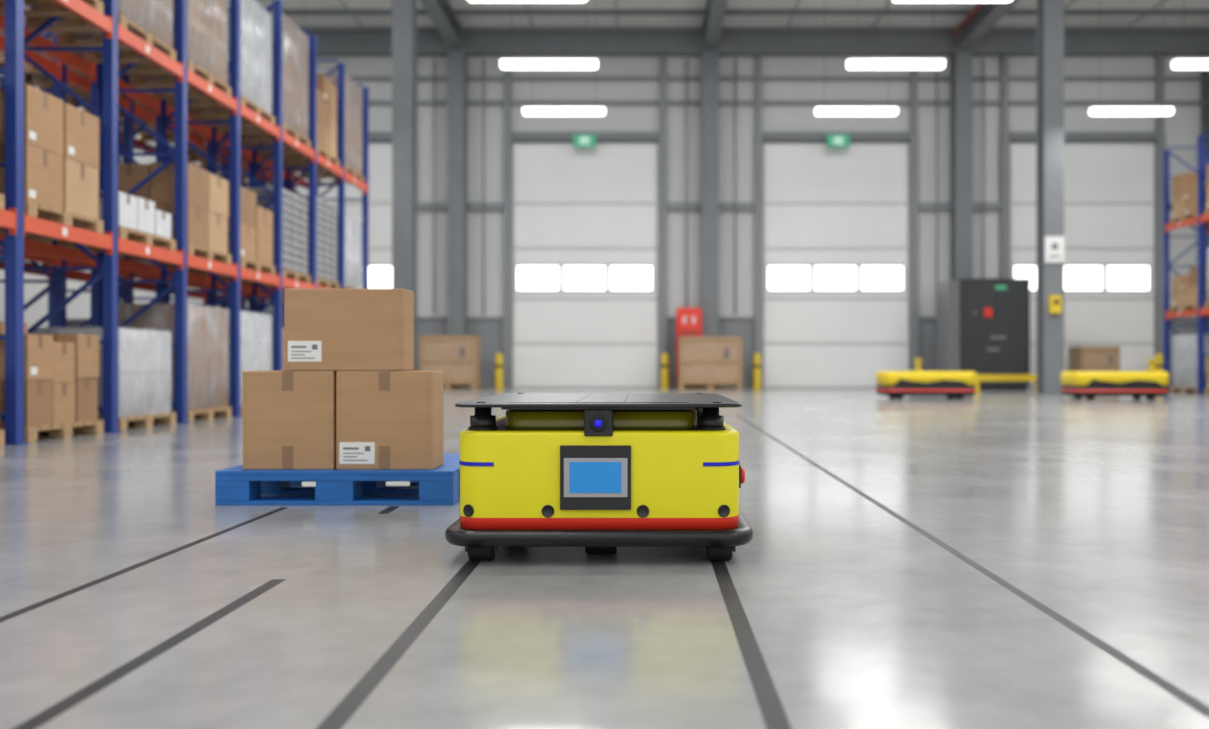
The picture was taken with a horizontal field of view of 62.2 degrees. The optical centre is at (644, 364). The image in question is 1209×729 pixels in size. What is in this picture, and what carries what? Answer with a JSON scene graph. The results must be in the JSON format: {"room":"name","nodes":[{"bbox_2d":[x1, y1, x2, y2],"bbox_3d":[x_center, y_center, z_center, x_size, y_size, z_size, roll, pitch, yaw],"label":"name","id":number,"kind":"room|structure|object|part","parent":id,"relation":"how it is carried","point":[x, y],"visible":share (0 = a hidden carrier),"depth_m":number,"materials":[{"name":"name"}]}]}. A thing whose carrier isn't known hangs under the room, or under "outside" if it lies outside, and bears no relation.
{"room":"warehouse interior","nodes":[
{"label":"warehouse interior","id":0,"kind":"room"},
{"bbox_2d":[0,75,220,333],"bbox_3d":[-12.150,-4.620,11.000,0.300,10.650,38.000,0,0,0],"label":"wall","id":1,"kind":"structure","parent":0,"point":[80,307],"depth_m":20.85,"materials":[{"name":"white paint"}]},
{"bbox_2d":[268,0,1208,32],"bbox_3d":[3.000,-9.875,11.000,30.000,0.140,38.000,0,0,0],"label":"beam","id":2,"kind":"structure","parent":1,"relation":"attached to","point":[616,12],"depth_m":28.02,"materials":[{"name":"grey metal"}]},
{"bbox_2d":[0,388,1208,728],"bbox_3d":[3.000,0.805,11.150,30.600,0.200,38.300,0,0,0],"label":"floor","id":3,"kind":"structure","parent":0,"point":[1096,510],"depth_m":3.18,"materials":[{"name":"concrete"}]},
{"bbox_2d":[0,430,4,446],"bbox_3d":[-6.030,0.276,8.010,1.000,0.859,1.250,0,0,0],"label":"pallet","id":4,"kind":"object","parent":3,"relation":"on","point":[2,432],"visible":1,"depth_m":8.61,"materials":[{"name":"brown wood"}]},
{"bbox_2d":[0,321,103,442],"bbox_3d":[-6.030,0.149,9.590,1.000,1.112,1.250,0,0,0],"label":"box","id":5,"kind":"object","parent":3,"relation":"on","point":[61,391],"visible":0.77,"depth_m":9.52,"materials":[{"name":"brown cardboard"}]},
{"bbox_2d":[67,319,90,328],"bbox_3d":[-7.500,0.036,14.330,1.000,1.337,1.250,0,0,0],"label":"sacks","id":6,"kind":"object","parent":3,"relation":"on","point":[71,323],"visible":0.02,"depth_m":13.73,"materials":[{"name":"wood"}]},
{"bbox_2d":[32,327,175,430],"bbox_3d":[-6.030,0.152,11.170,1.000,1.105,1.250,0,0,0],"label":"load","id":7,"kind":"object","parent":3,"relation":"on","point":[143,396],"visible":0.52,"depth_m":11.04,"materials":[{"name":"grey plastic"}]},
{"bbox_2d":[0,507,288,621],"bbox_3d":[-1.782,0.705,0.965,0.035,0.001,7.930,0,0,0],"label":"floor guide line","id":8,"kind":"object","parent":3,"relation":"on","point":[41,603],"visible":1,"depth_m":3.40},
{"bbox_2d":[0,5,295,328],"bbox_3d":[-7.500,-2.434,13.540,1.180,6.278,12.820,0,0,0],"label":"rack","id":9,"kind":"object","parent":3,"relation":"on","point":[57,290],"visible":0.18,"depth_m":13.48,"materials":[{"name":"blue metal"}]},
{"bbox_2d":[3,234,51,243],"bbox_3d":[-7.500,-1.994,11.170,1.000,1.337,1.250,0,0,0],"label":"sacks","id":10,"kind":"object","parent":9,"relation":"on","point":[43,241],"visible":0.02,"depth_m":11.66,"materials":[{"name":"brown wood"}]},
{"bbox_2d":[0,5,121,98],"bbox_3d":[-7.500,-4.333,12.750,1.000,1.555,1.250,0,0,0],"label":"load","id":11,"kind":"object","parent":9,"relation":"on","point":[33,77],"visible":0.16,"depth_m":12.68,"materials":[{"name":"brown wood"}]},
{"bbox_2d":[24,240,121,264],"bbox_3d":[-7.500,-2.053,12.750,1.000,1.455,1.250,0,0,0],"label":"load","id":12,"kind":"object","parent":9,"relation":"on","point":[72,247],"visible":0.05,"depth_m":12.40,"materials":[{"name":"brown wood"}]},
{"bbox_2d":[67,76,172,126],"bbox_3d":[-7.500,-4.155,14.330,1.000,1.199,1.250,0,0,0],"label":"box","id":13,"kind":"object","parent":9,"relation":"on","point":[72,102],"visible":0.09,"depth_m":14.26,"materials":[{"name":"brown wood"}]},
{"bbox_2d":[134,107,221,148],"bbox_3d":[-7.500,-4.333,15.910,1.000,1.555,1.250,0,0,0],"label":"load","id":14,"kind":"object","parent":9,"relation":"on","point":[145,136],"visible":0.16,"depth_m":15.84,"materials":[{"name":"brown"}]},
{"bbox_2d":[137,261,221,279],"bbox_3d":[-7.500,-1.994,15.910,1.000,1.337,1.250,0,0,0],"label":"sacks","id":15,"kind":"object","parent":9,"relation":"on","point":[146,262],"visible":0.02,"depth_m":15.31,"materials":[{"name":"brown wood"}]},
{"bbox_2d":[171,132,247,167],"bbox_3d":[-7.500,-4.224,17.490,1.000,1.337,1.250,0,0,0],"label":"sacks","id":16,"kind":"object","parent":9,"relation":"on","point":[193,156],"visible":0.05,"depth_m":17.43,"materials":[{"name":"fabric"}]},
{"bbox_2d":[217,149,272,183],"bbox_3d":[-7.500,-4.333,19.070,1.000,1.555,1.250,0,0,0],"label":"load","id":17,"kind":"object","parent":9,"relation":"on","point":[243,177],"visible":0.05,"depth_m":19.01,"materials":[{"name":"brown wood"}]},
{"bbox_2d":[13,579,285,728],"bbox_3d":[-1.202,0.705,0.140,0.050,0.001,6.280,0,0,0],"label":"floor guide line","id":18,"kind":"object","parent":3,"relation":"on","point":[43,717],"visible":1,"depth_m":2.35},
{"bbox_2d":[118,303,231,422],"bbox_3d":[-6.030,-0.021,12.750,1.000,1.452,1.250,0,0,0],"label":"load","id":19,"kind":"object","parent":3,"relation":"on","point":[207,327],"visible":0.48,"depth_m":12.51,"materials":[{"name":"brown plastic"}]},
{"bbox_2d":[0,0,368,444],"bbox_3d":[-6.050,-2.434,13.540,1.180,6.278,12.820,0,0,0],"label":"rack","id":20,"kind":"object","parent":3,"relation":"on","point":[106,84],"visible":0.62,"depth_m":11.91,"materials":[{"name":"blue metal"}]},
{"bbox_2d":[0,194,4,209],"bbox_3d":[-6.030,-1.985,8.010,1.000,1.319,1.250,0,0,0],"label":"box","id":21,"kind":"object","parent":20,"relation":"on","point":[2,196],"visible":1,"depth_m":8.61,"materials":[{"name":"brown cardboard"}]},
{"bbox_2d":[0,84,103,234],"bbox_3d":[-6.030,-1.925,9.590,1.000,1.200,1.250,0,0,0],"label":"box","id":22,"kind":"object","parent":20,"relation":"on","point":[61,139],"visible":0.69,"depth_m":9.50,"materials":[{"name":"brown cardboard"}]},
{"bbox_2d":[0,0,103,15],"bbox_3d":[-6.030,-4.108,9.590,1.000,1.106,1.250,0,0,0],"label":"box","id":23,"kind":"object","parent":20,"relation":"on","point":[47,7],"visible":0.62,"depth_m":10.10,"materials":[{"name":"brown cardboard"}]},
{"bbox_2d":[26,0,175,62],"bbox_3d":[-6.030,-4.232,11.170,1.000,1.352,1.250,0,0,0],"label":"load","id":24,"kind":"object","parent":20,"relation":"on","point":[151,21],"visible":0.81,"depth_m":11.14,"materials":[{"name":"brown cardboard"}]},
{"bbox_2d":[26,191,175,251],"bbox_3d":[-6.030,-1.595,11.170,1.000,0.539,1.250,0,0,0],"label":"cartons","id":25,"kind":"object","parent":20,"relation":"on","point":[139,221],"visible":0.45,"depth_m":11.10,"materials":[{"name":"white cardboard"}]},
{"bbox_2d":[118,162,231,264],"bbox_3d":[-6.030,-1.914,12.750,1.000,1.177,1.250,0,0,0],"label":"box","id":26,"kind":"object","parent":20,"relation":"on","point":[207,193],"visible":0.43,"depth_m":12.39,"materials":[{"name":"brown cardboard"}]},
{"bbox_2d":[118,0,231,98],"bbox_3d":[-6.030,-4.283,12.750,1.000,1.455,1.250,0,0,0],"label":"load","id":27,"kind":"object","parent":20,"relation":"on","point":[206,19],"visible":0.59,"depth_m":12.73,"materials":[{"name":"brown plastic"}]},
{"bbox_2d":[169,0,274,126],"bbox_3d":[-6.030,-4.383,14.330,1.000,1.655,1.250,0,0,0],"label":"load","id":28,"kind":"object","parent":20,"relation":"on","point":[255,22],"visible":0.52,"depth_m":14.27,"materials":[{"name":"white plastic"}]},
{"bbox_2d":[169,186,274,275],"bbox_3d":[-6.030,-1.915,14.330,1.000,1.180,1.250,0,0,0],"label":"box","id":29,"kind":"object","parent":20,"relation":"on","point":[256,222],"visible":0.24,"depth_m":14.26,"materials":[{"name":"brown cardboard"}]},
{"bbox_2d":[218,12,310,148],"bbox_3d":[-6.030,-4.482,15.910,1.000,1.852,1.250,0,0,0],"label":"load","id":30,"kind":"object","parent":20,"relation":"on","point":[295,42],"visible":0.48,"depth_m":15.86,"materials":[{"name":"brown plastic"}]},
{"bbox_2d":[218,188,310,283],"bbox_3d":[-6.030,-2.019,15.910,1.000,1.387,1.250,0,0,0],"label":"sacks","id":31,"kind":"object","parent":20,"relation":"on","point":[295,210],"visible":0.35,"depth_m":15.83,"materials":[{"name":"white fabric"}]},
{"bbox_2d":[258,74,339,167],"bbox_3d":[-6.030,-4.300,17.490,1.000,1.489,1.250,0,0,0],"label":"box","id":32,"kind":"object","parent":20,"relation":"on","point":[326,91],"visible":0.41,"depth_m":17.43,"materials":[{"name":"brown cardboard"}]},
{"bbox_2d":[259,195,339,290],"bbox_3d":[-6.030,-2.094,17.490,1.000,1.537,1.250,0,0,0],"label":"sacks","id":33,"kind":"object","parent":20,"relation":"on","point":[326,211],"visible":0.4,"depth_m":17.42,"materials":[{"name":"white fabric"}]},
{"bbox_2d":[291,72,363,183],"bbox_3d":[-6.030,-4.482,19.070,1.000,1.852,1.250,0,0,0],"label":"load","id":34,"kind":"object","parent":20,"relation":"on","point":[353,92],"visible":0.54,"depth_m":19.01,"materials":[{"name":"grey plastic"}]},
{"bbox_2d":[319,215,361,288],"bbox_3d":[-6.030,-2.053,19.070,1.000,1.455,1.250,0,0,0],"label":"load","id":35,"kind":"object","parent":20,"relation":"on","point":[353,229],"visible":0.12,"depth_m":19.04,"materials":[{"name":"white plastic"}]},
{"bbox_2d":[214,311,270,415],"bbox_3d":[-6.030,-0.023,14.330,1.000,1.455,1.250,0,0,0],"label":"load","id":36,"kind":"object","parent":3,"relation":"on","point":[255,329],"visible":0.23,"depth_m":14.23,"materials":[{"name":"white plastic"}]},
{"bbox_2d":[266,181,272,319],"bbox_3d":[-11.080,-4.255,29.715,0.600,9.920,0.530,0,0,0],"label":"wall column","id":37,"kind":"structure","parent":3,"relation":"on","point":[269,309],"depth_m":29.47,"materials":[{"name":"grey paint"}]},
{"bbox_2d":[268,327,296,370],"bbox_3d":[-6.030,0.069,15.910,1.000,1.273,1.250,0,0,0],"label":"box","id":38,"kind":"object","parent":3,"relation":"on","point":[271,344],"visible":0.04,"depth_m":15.32,"materials":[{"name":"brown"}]},
{"bbox_2d":[271,320,336,370],"bbox_3d":[-6.030,-0.023,17.490,1.000,1.455,1.250,0,0,0],"label":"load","id":39,"kind":"object","parent":3,"relation":"on","point":[271,320],"visible":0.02,"depth_m":17.05,"materials":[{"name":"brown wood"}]},
{"bbox_2d":[215,453,459,504],"bbox_3d":[-1.555,0.619,5.497,1.190,0.172,1.005,0,0,0],"label":"pallet","id":40,"kind":"object","parent":3,"relation":"on","point":[235,485],"visible":0.6,"depth_m":5.00,"materials":[{"name":"paint"}]},
{"bbox_2d":[242,370,336,469],"bbox_3d":[-1.808,0.282,5.239,0.463,0.501,0.361,0,0,0],"label":"cardboard box","id":41,"kind":"object","parent":40,"relation":"on","point":[289,417],"visible":0.91,"depth_m":5.06,"materials":[{"name":"brown cardboard"}]},
{"bbox_2d":[336,370,443,469],"bbox_3d":[-1.318,0.282,5.194,0.491,0.501,0.272,0,0,0],"label":"cardboard box","id":42,"kind":"object","parent":40,"relation":"on","point":[392,419],"visible":1,"depth_m":5.06,"materials":[{"name":"brown cardboard"}]},
{"bbox_2d":[284,288,413,369],"bbox_3d":[-1.523,-0.178,5.169,0.607,0.416,0.222,0,0,0],"label":"cardboard box","id":43,"kind":"object","parent":42,"relation":"on","point":[341,328],"visible":1,"depth_m":5.06,"materials":[{"name":"brown cardboard"}]},
{"bbox_2d":[377,506,399,513],"bbox_3d":[-1.240,0.705,4.845,0.050,0.001,0.250,0,0,0],"label":"floor guide line","id":44,"kind":"object","parent":3,"relation":"on","point":[391,508],"visible":1,"depth_m":4.82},
{"bbox_2d":[316,559,480,728],"bbox_3d":[-0.612,0.705,5.500,0.048,0.001,17.000,0,0,0],"label":"floor guide line","id":45,"kind":"object","parent":3,"relation":"on","point":[358,694],"depth_m":2.41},
{"bbox_2d":[392,0,416,370],"bbox_3d":[-5.580,-4.305,23.200,0.660,10.020,0.660,0,0,0],"label":"steel column","id":46,"kind":"structure","parent":3,"relation":"on","point":[404,12],"depth_m":22.97,"materials":[{"name":"grey metal"}]},
{"bbox_2d":[419,336,481,389],"bbox_3d":[-5.530,-0.053,28.500,1.596,1.517,1.000,0,0,0],"label":"wooden crate","id":47,"kind":"object","parent":3,"relation":"on","point":[458,357],"visible":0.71,"depth_m":28.03,"materials":[{"name":"brown wood"}]},
{"bbox_2d":[447,52,468,387],"bbox_3d":[-5.580,-4.255,29.715,0.600,9.920,0.530,0,0,0],"label":"wall column","id":48,"kind":"structure","parent":3,"relation":"on","point":[456,61],"depth_m":29.47,"materials":[{"name":"grey metal"}]},
{"bbox_2d":[493,353,504,388],"bbox_3d":[-4.263,0.185,29.200,0.336,1.040,0.336,0,0,0],"label":"bollard","id":49,"kind":"object","parent":3,"relation":"on","point":[498,358],"visible":1,"depth_m":29.11,"materials":[{"name":"yellow metal"}]},
{"bbox_2d":[445,393,752,560],"bbox_3d":[-0.163,0.418,4.117,1.096,0.573,1.305,0,0,0],"label":"vehicle","id":50,"kind":"object","parent":3,"relation":"on","point":[600,473],"visible":1,"depth_m":3.50,"materials":[{"name":"yellow metal"}]},
{"bbox_3d":[-0.173,0.395,3.499,0.248,0.224,0.042,0,0,0],"label":"display panel","id":51,"kind":"part","parent":50,"relation":"part of","materials":[{"name":"blue glass"}]},
{"bbox_2d":[659,353,670,388],"bbox_3d":[0.584,0.185,29.200,0.336,1.040,0.336,0,0,0],"label":"bollard","id":52,"kind":"object","parent":3,"relation":"on","point":[664,358],"visible":1,"depth_m":29.11,"materials":[{"name":"yellow metal"}]},
{"bbox_2d":[676,308,701,388],"bbox_3d":[1.282,-0.475,29.235,0.741,2.360,0.430,0,0,0],"label":"tall cabinet","id":53,"kind":"object","parent":3,"relation":"on","point":[688,320],"visible":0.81,"depth_m":29.05,"materials":[{"name":"red metal"}]},
{"bbox_2d":[678,337,741,389],"bbox_3d":[1.834,-0.040,28.500,1.764,1.489,1.000,0,0,0],"label":"wooden crate","id":54,"kind":"object","parent":3,"relation":"on","point":[708,361],"visible":0.99,"depth_m":28.03,"materials":[{"name":"brown wood"}]},
{"bbox_2d":[701,52,719,387],"bbox_3d":[1.920,-4.255,29.715,0.600,9.920,0.530,0,0,0],"label":"wall column","id":55,"kind":"structure","parent":3,"relation":"on","point":[709,60],"depth_m":29.47,"materials":[{"name":"grey metal"}]},
{"bbox_2d":[711,560,791,728],"bbox_3d":[0.260,0.705,5.500,0.048,0.001,17.000,0,0,0],"label":"floor guide line","id":56,"kind":"object","parent":3,"relation":"on","point":[774,715],"depth_m":2.40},
{"bbox_2d":[751,353,762,388],"bbox_3d":[3.270,0.185,29.200,0.336,1.040,0.336,0,0,0],"label":"bollard","id":57,"kind":"object","parent":3,"relation":"on","point":[756,358],"visible":1,"depth_m":29.11,"materials":[{"name":"yellow metal"}]},
{"bbox_2d":[876,358,975,399],"bbox_3d":[5.717,0.289,20.399,1.860,0.829,0.902,0,0,0],"label":"vehicle","id":58,"kind":"object","parent":3,"relation":"on","point":[892,384],"visible":1,"depth_m":19.96,"materials":[{"name":"yellow plastic"}]},
{"bbox_2d":[950,52,971,280],"bbox_3d":[9.400,-4.255,29.715,0.600,9.920,0.530,0,0,0],"label":"wall column","id":59,"kind":"structure","parent":3,"relation":"on","point":[961,64],"depth_m":29.47,"materials":[{"name":"grey metal"}]},
{"bbox_2d":[736,415,1208,717],"bbox_3d":[1.183,0.705,5.500,0.034,0.001,17.002,0,0,1],"label":"floor guide line","id":60,"kind":"object","parent":3,"relation":"on","point":[1196,704],"visible":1,"depth_m":2.83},
{"bbox_2d":[937,278,1030,389],"bbox_3d":[9.528,-0.834,28.245,2.237,3.079,1.350,0,0,0],"label":"tall cabinet","id":61,"kind":"object","parent":3,"relation":"on","point":[983,324],"visible":0.91,"depth_m":27.60,"materials":[{"name":"metal"}]},
{"bbox_2d":[976,374,1035,392],"bbox_3d":[8.869,0.465,24.500,1.755,0.480,0.240,0,0,0],"label":"barrier","id":62,"kind":"object","parent":3,"relation":"on","point":[979,377],"visible":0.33,"depth_m":24.45,"materials":[{"name":"yellow metal"}]},
{"bbox_2d":[1030,0,1063,394],"bbox_3d":[9.400,-4.305,23.200,0.660,10.020,0.660,0,0,0],"label":"steel column","id":63,"kind":"structure","parent":3,"relation":"on","point":[1049,13],"depth_m":22.97,"materials":[{"name":"grey metal"}]},
{"bbox_2d":[1045,236,1063,262],"bbox_3d":[9.400,-2.639,22.952,0.440,0.600,0.034,0,0,0],"label":"sign","id":64,"kind":"object","parent":63,"relation":"attached to","point":[1054,245],"visible":1,"depth_m":22.94,"materials":[{"name":"white paper"}]},
{"bbox_2d":[1049,295,1061,312],"bbox_3d":[9.400,-1.377,22.904,0.240,0.400,0.130,0,0,0],"label":"box","id":65,"kind":"object","parent":63,"relation":"attached to","point":[1055,301],"visible":1,"depth_m":22.85,"materials":[{"name":"yellow plastic"}]},
{"bbox_2d":[1067,347,1119,370],"bbox_3d":[12.768,0.101,28.500,1.064,1.209,1.000,0,0,0],"label":"wooden crate","id":66,"kind":"object","parent":3,"relation":"on","point":[1079,358],"visible":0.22,"depth_m":28.03,"materials":[{"name":"brown wood"}]},
{"bbox_2d":[1061,359,1168,399],"bbox_3d":[9.425,0.299,20.099,1.860,0.809,0.902,0,0,0],"label":"vehicle","id":67,"kind":"object","parent":3,"relation":"on","point":[1150,383],"visible":1,"depth_m":19.65,"materials":[{"name":"yellow plastic"}]},
{"bbox_2d":[1155,353,1162,371],"bbox_3d":[15.009,0.185,29.200,0.336,1.040,0.336,0,0,0],"label":"bollard","id":68,"kind":"object","parent":3,"relation":"on","point":[1159,357],"visible":0.54,"depth_m":29.11,"materials":[{"name":"yellow metal"}]},
{"bbox_2d":[1163,132,1208,393],"bbox_3d":[13.850,-2.434,20.860,1.180,6.278,9.660,0,0,0],"label":"rack","id":69,"kind":"object","parent":3,"relation":"on","point":[1202,230],"visible":0.84,"depth_m":25.02,"materials":[{"name":"blue metal"}]},
{"bbox_2d":[1170,266,1206,311],"bbox_3d":[13.850,-1.857,24.810,1.000,1.063,1.250,0,0,0],"label":"box","id":70,"kind":"object","parent":69,"relation":"on","point":[1184,287],"visible":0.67,"depth_m":24.72,"materials":[{"name":"brown cardboard"}]},
{"bbox_2d":[1170,173,1208,224],"bbox_3d":[13.850,-4.155,24.810,1.000,1.199,1.250,0,0,0],"label":"box","id":71,"kind":"object","parent":69,"relation":"on","point":[1184,186],"visible":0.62,"depth_m":24.83,"materials":[{"name":"brown cardboard"}]},
{"bbox_2d":[1205,248,1208,308],"bbox_3d":[13.850,-2.053,23.230,1.000,1.455,1.250,0,0,0],"label":"load","id":72,"kind":"object","parent":69,"relation":"on","point":[1207,303],"visible":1,"depth_m":23.76,"materials":[{"name":"brown cardboard"}]},
{"bbox_2d":[1205,164,1208,214],"bbox_3d":[13.850,-4.155,23.230,1.000,1.199,1.250,0,0,0],"label":"box","id":73,"kind":"object","parent":69,"relation":"on","point":[1207,209],"visible":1,"depth_m":23.76,"materials":[{"name":"brown cardboard"}]},
{"bbox_2d":[1170,334,1208,393],"bbox_3d":[13.850,-0.023,24.810,1.000,1.455,1.250,0,0,0],"label":"load","id":74,"kind":"object","parent":3,"relation":"on","point":[1184,347],"visible":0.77,"depth_m":24.74,"materials":[{"name":"grey plastic"}]},
{"bbox_2d":[1201,69,1208,149],"bbox_3d":[16.900,-4.255,29.715,0.600,9.920,0.530,0,0,0],"label":"wall column","id":75,"kind":"structure","parent":3,"relation":"on","point":[1204,72],"depth_m":29.94,"materials":[{"name":"grey paint"}]},
{"bbox_2d":[1205,357,1208,393],"bbox_3d":[13.850,0.173,23.230,1.000,1.063,1.250,0,0,0],"label":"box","id":76,"kind":"object","parent":3,"relation":"on","point":[1207,388],"visible":0.97,"depth_m":23.77,"materials":[{"name":"brown cardboard"}]},
{"bbox_2d":[246,57,1200,316],"bbox_3d":[3.000,-4.620,30.150,30.600,10.650,0.300,0,0,0],"label":"wall","id":77,"kind":"structure","parent":0,"point":[1182,128],"depth_m":30.00,"materials":[{"name":"grey metal"}]},
{"bbox_2d":[257,132,391,370],"bbox_3d":[-9.285,-3.103,29.858,4.870,7.615,0.275,0,0,0],"label":"door","id":78,"kind":"structure","parent":77,"relation":"in","point":[380,143],"depth_m":29.89,"materials":[{"name":"grey"}]},
{"bbox_2d":[369,264,391,288],"bbox_3d":[-9.307,-2.580,29.883,4.135,0.840,0.025,0,0,0],"label":"windows","id":79,"kind":"structure","parent":78,"relation":"attached to","point":[380,275],"depth_m":29.87,"materials":[{"name":"grey"}]},
{"bbox_2d":[503,132,666,387],"bbox_3d":[-1.785,-3.103,29.858,4.870,7.615,0.275,0,0,0],"label":"door","id":80,"kind":"structure","parent":77,"relation":"in","point":[605,203],"depth_m":29.89,"materials":[{"name":"grey metal"}]},
{"bbox_2d":[515,264,653,291],"bbox_3d":[-1.808,-2.580,29.883,4.135,0.840,0.025,0,0,0],"label":"windows","id":81,"kind":"structure","parent":80,"relation":"attached to","point":[528,277],"depth_m":29.87,"materials":[{"name":"white glass"}]},
{"bbox_2d":[573,134,595,146],"bbox_3d":[-1.785,-6.618,29.625,0.660,0.360,0.180,0,0,0],"label":"exit sign","id":82,"kind":"object","parent":80,"relation":"attached to","point":[579,140],"visible":1,"depth_m":29.54,"materials":[{"name":"green plastic"}]},
{"bbox_2d":[348,76,1208,318],"bbox_3d":[3.000,-4.975,29.919,30.000,7.250,0.157,0,0,0],"label":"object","id":83,"kind":"structure","parent":77,"relation":"attached to","point":[420,205],"depth_m":29.85,"materials":[{"name":"grey metal"}]},
{"bbox_2d":[417,319,1196,387],"bbox_3d":[3.000,-0.323,29.974,30.000,2.055,0.049,0,0,0],"label":"baseboard","id":84,"kind":"structure","parent":77,"relation":"attached to","point":[491,330],"depth_m":29.95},
{"bbox_2d":[754,132,918,387],"bbox_3d":[5.715,-3.103,29.858,4.870,7.615,0.275,0,0,0],"label":"door","id":85,"kind":"structure","parent":77,"relation":"in","point":[816,203],"depth_m":29.89,"materials":[{"name":"grey metal"}]},
{"bbox_2d":[766,264,904,291],"bbox_3d":[5.692,-2.580,29.883,4.135,0.840,0.025,0,0,0],"label":"windows","id":86,"kind":"structure","parent":85,"relation":"attached to","point":[779,277],"depth_m":29.87,"materials":[{"name":"white glass"}]},
{"bbox_2d":[827,134,849,146],"bbox_3d":[5.715,-6.618,29.625,0.660,0.360,0.180,0,0,0],"label":"exit sign","id":87,"kind":"object","parent":85,"relation":"attached to","point":[833,140],"visible":1,"depth_m":29.54,"materials":[{"name":"green plastic"}]},
{"bbox_2d":[755,55,917,131],"bbox_3d":[5.715,-8.068,29.890,4.830,2.295,0.180,0,0,0],"label":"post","id":88,"kind":"object","parent":77,"relation":"attached to","point":[758,58],"depth_m":29.80,"materials":[{"name":"grey metal"}]},
{"bbox_2d":[999,132,1164,387],"bbox_3d":[13.065,-3.103,29.858,4.870,7.615,0.275,0,0,0],"label":"door","id":89,"kind":"structure","parent":77,"relation":"in","point":[1113,181],"depth_m":29.89,"materials":[{"name":"grey metal"}]},
{"bbox_2d":[1012,264,1150,291],"bbox_3d":[13.043,-2.580,29.883,4.135,0.840,0.025,0,0,0],"label":"windows","id":90,"kind":"structure","parent":89,"relation":"attached to","point":[1077,277],"depth_m":29.87,"materials":[{"name":"white glass"}]},
{"bbox_2d":[1000,55,1163,132],"bbox_3d":[13.065,-8.068,29.890,4.830,2.295,0.180,0,0,0],"label":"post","id":91,"kind":"object","parent":77,"relation":"attached to","point":[1159,60],"depth_m":29.80,"materials":[{"name":"grey metal"}]},
{"bbox_2d":[254,0,1208,26],"bbox_3d":[3.000,-10.045,11.150,30.600,0.200,38.300,0,0,0],"label":"ceiling","id":92,"kind":"structure","parent":0,"point":[299,21],"depth_m":28.58,"materials":[{"name":"grey metal"}]},
{"bbox_2d":[419,0,461,46],"bbox_3d":[-5.580,-9.634,10.750,0.400,0.619,37.300,0,0,0],"label":"rafter","id":93,"kind":"object","parent":92,"relation":"attached to","point":[437,10],"visible":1,"depth_m":27.59,"materials":[{"name":"grey paint"}]},
{"bbox_2d":[468,0,586,1],"bbox_3d":[-1.780,-7.720,15.100,1.800,4.450,0.220,0,0,0],"label":"lamp","id":94,"kind":"object","parent":92,"relation":"hanging from","point":[468,0],"visible":1,"depth_m":15.13,"materials":[{"name":"grey"}]},
{"bbox_2d":[500,2,597,68],"bbox_3d":[-1.780,-7.720,18.550,1.800,4.450,0.220,0,0,0],"label":"lamp","id":95,"kind":"object","parent":92,"relation":"hanging from","point":[511,62],"visible":1,"depth_m":18.45,"materials":[{"name":"grey plastic"}]},
{"bbox_2d":[523,106,604,115],"bbox_3d":[-1.780,-7.720,22.000,1.800,4.450,0.220,0,0,0],"label":"lamp","id":96,"kind":"object","parent":92,"relation":"hanging from","point":[527,110],"visible":1,"depth_m":21.90,"materials":[{"name":"grey plastic"}]},
{"bbox_2d":[704,0,727,46],"bbox_3d":[1.920,-9.634,10.750,0.400,0.619,37.300,0,0,0],"label":"rafter","id":97,"kind":"object","parent":92,"relation":"attached to","point":[713,22],"visible":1,"depth_m":27.43,"materials":[{"name":"grey paint"}]},
{"bbox_2d":[815,0,898,115],"bbox_3d":[4.650,-7.720,22.000,1.800,4.450,0.220,0,0,0],"label":"lamp","id":98,"kind":"object","parent":92,"relation":"hanging from","point":[824,110],"visible":1,"depth_m":21.90,"materials":[{"name":"grey plastic"}]},
{"bbox_2d":[846,2,945,68],"bbox_3d":[4.650,-7.720,18.550,1.800,4.450,0.220,0,0,0],"label":"lamp","id":99,"kind":"object","parent":92,"relation":"hanging from","point":[933,62],"visible":1,"depth_m":18.45,"materials":[{"name":"grey plastic"}]},
{"bbox_2d":[893,0,1010,1],"bbox_3d":[4.650,-7.720,15.100,1.800,4.450,0.220,0,0,0],"label":"lamp","id":100,"kind":"object","parent":92,"relation":"hanging from","point":[893,0],"visible":1,"depth_m":15.12,"materials":[{"name":"grey"}]},
{"bbox_2d":[958,0,1019,46],"bbox_3d":[9.400,-9.634,10.750,0.400,0.619,37.300,0,0,0],"label":"rafter","id":101,"kind":"object","parent":92,"relation":"attached to","point":[976,27],"visible":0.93,"depth_m":27.67,"materials":[{"name":"grey paint"}]},
{"bbox_2d":[1088,0,1174,115],"bbox_3d":[10.700,-7.720,22.000,1.800,4.450,0.220,0,0,0],"label":"lamp","id":102,"kind":"object","parent":92,"relation":"hanging from","point":[1099,110],"visible":1,"depth_m":21.90,"materials":[{"name":"grey plastic"}]},
{"bbox_2d":[1170,57,1208,68],"bbox_3d":[10.700,-7.720,18.550,1.800,4.450,0.220,0,0,0],"label":"lamp","id":103,"kind":"object","parent":92,"relation":"hanging from","point":[1178,62],"visible":1,"depth_m":18.45,"materials":[{"name":"grey"}]},
{"bbox_2d":[304,33,1208,56],"bbox_3d":[3.000,-9.510,29.765,30.000,0.570,0.430,0,0,0],"label":"beam","id":104,"kind":"structure","parent":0,"point":[328,44],"depth_m":29.55,"materials":[{"name":"grey metal"}]},
{"bbox_2d":[950,2,984,36],"bbox_3d":[8.900,-9.545,20.500,0.099,0.099,17.000,0,0,0],"label":"pipe","id":105,"kind":"object","parent":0,"point":[980,4],"visible":1,"depth_m":27.54,"materials":[{"name":"red metal"}]}
]}

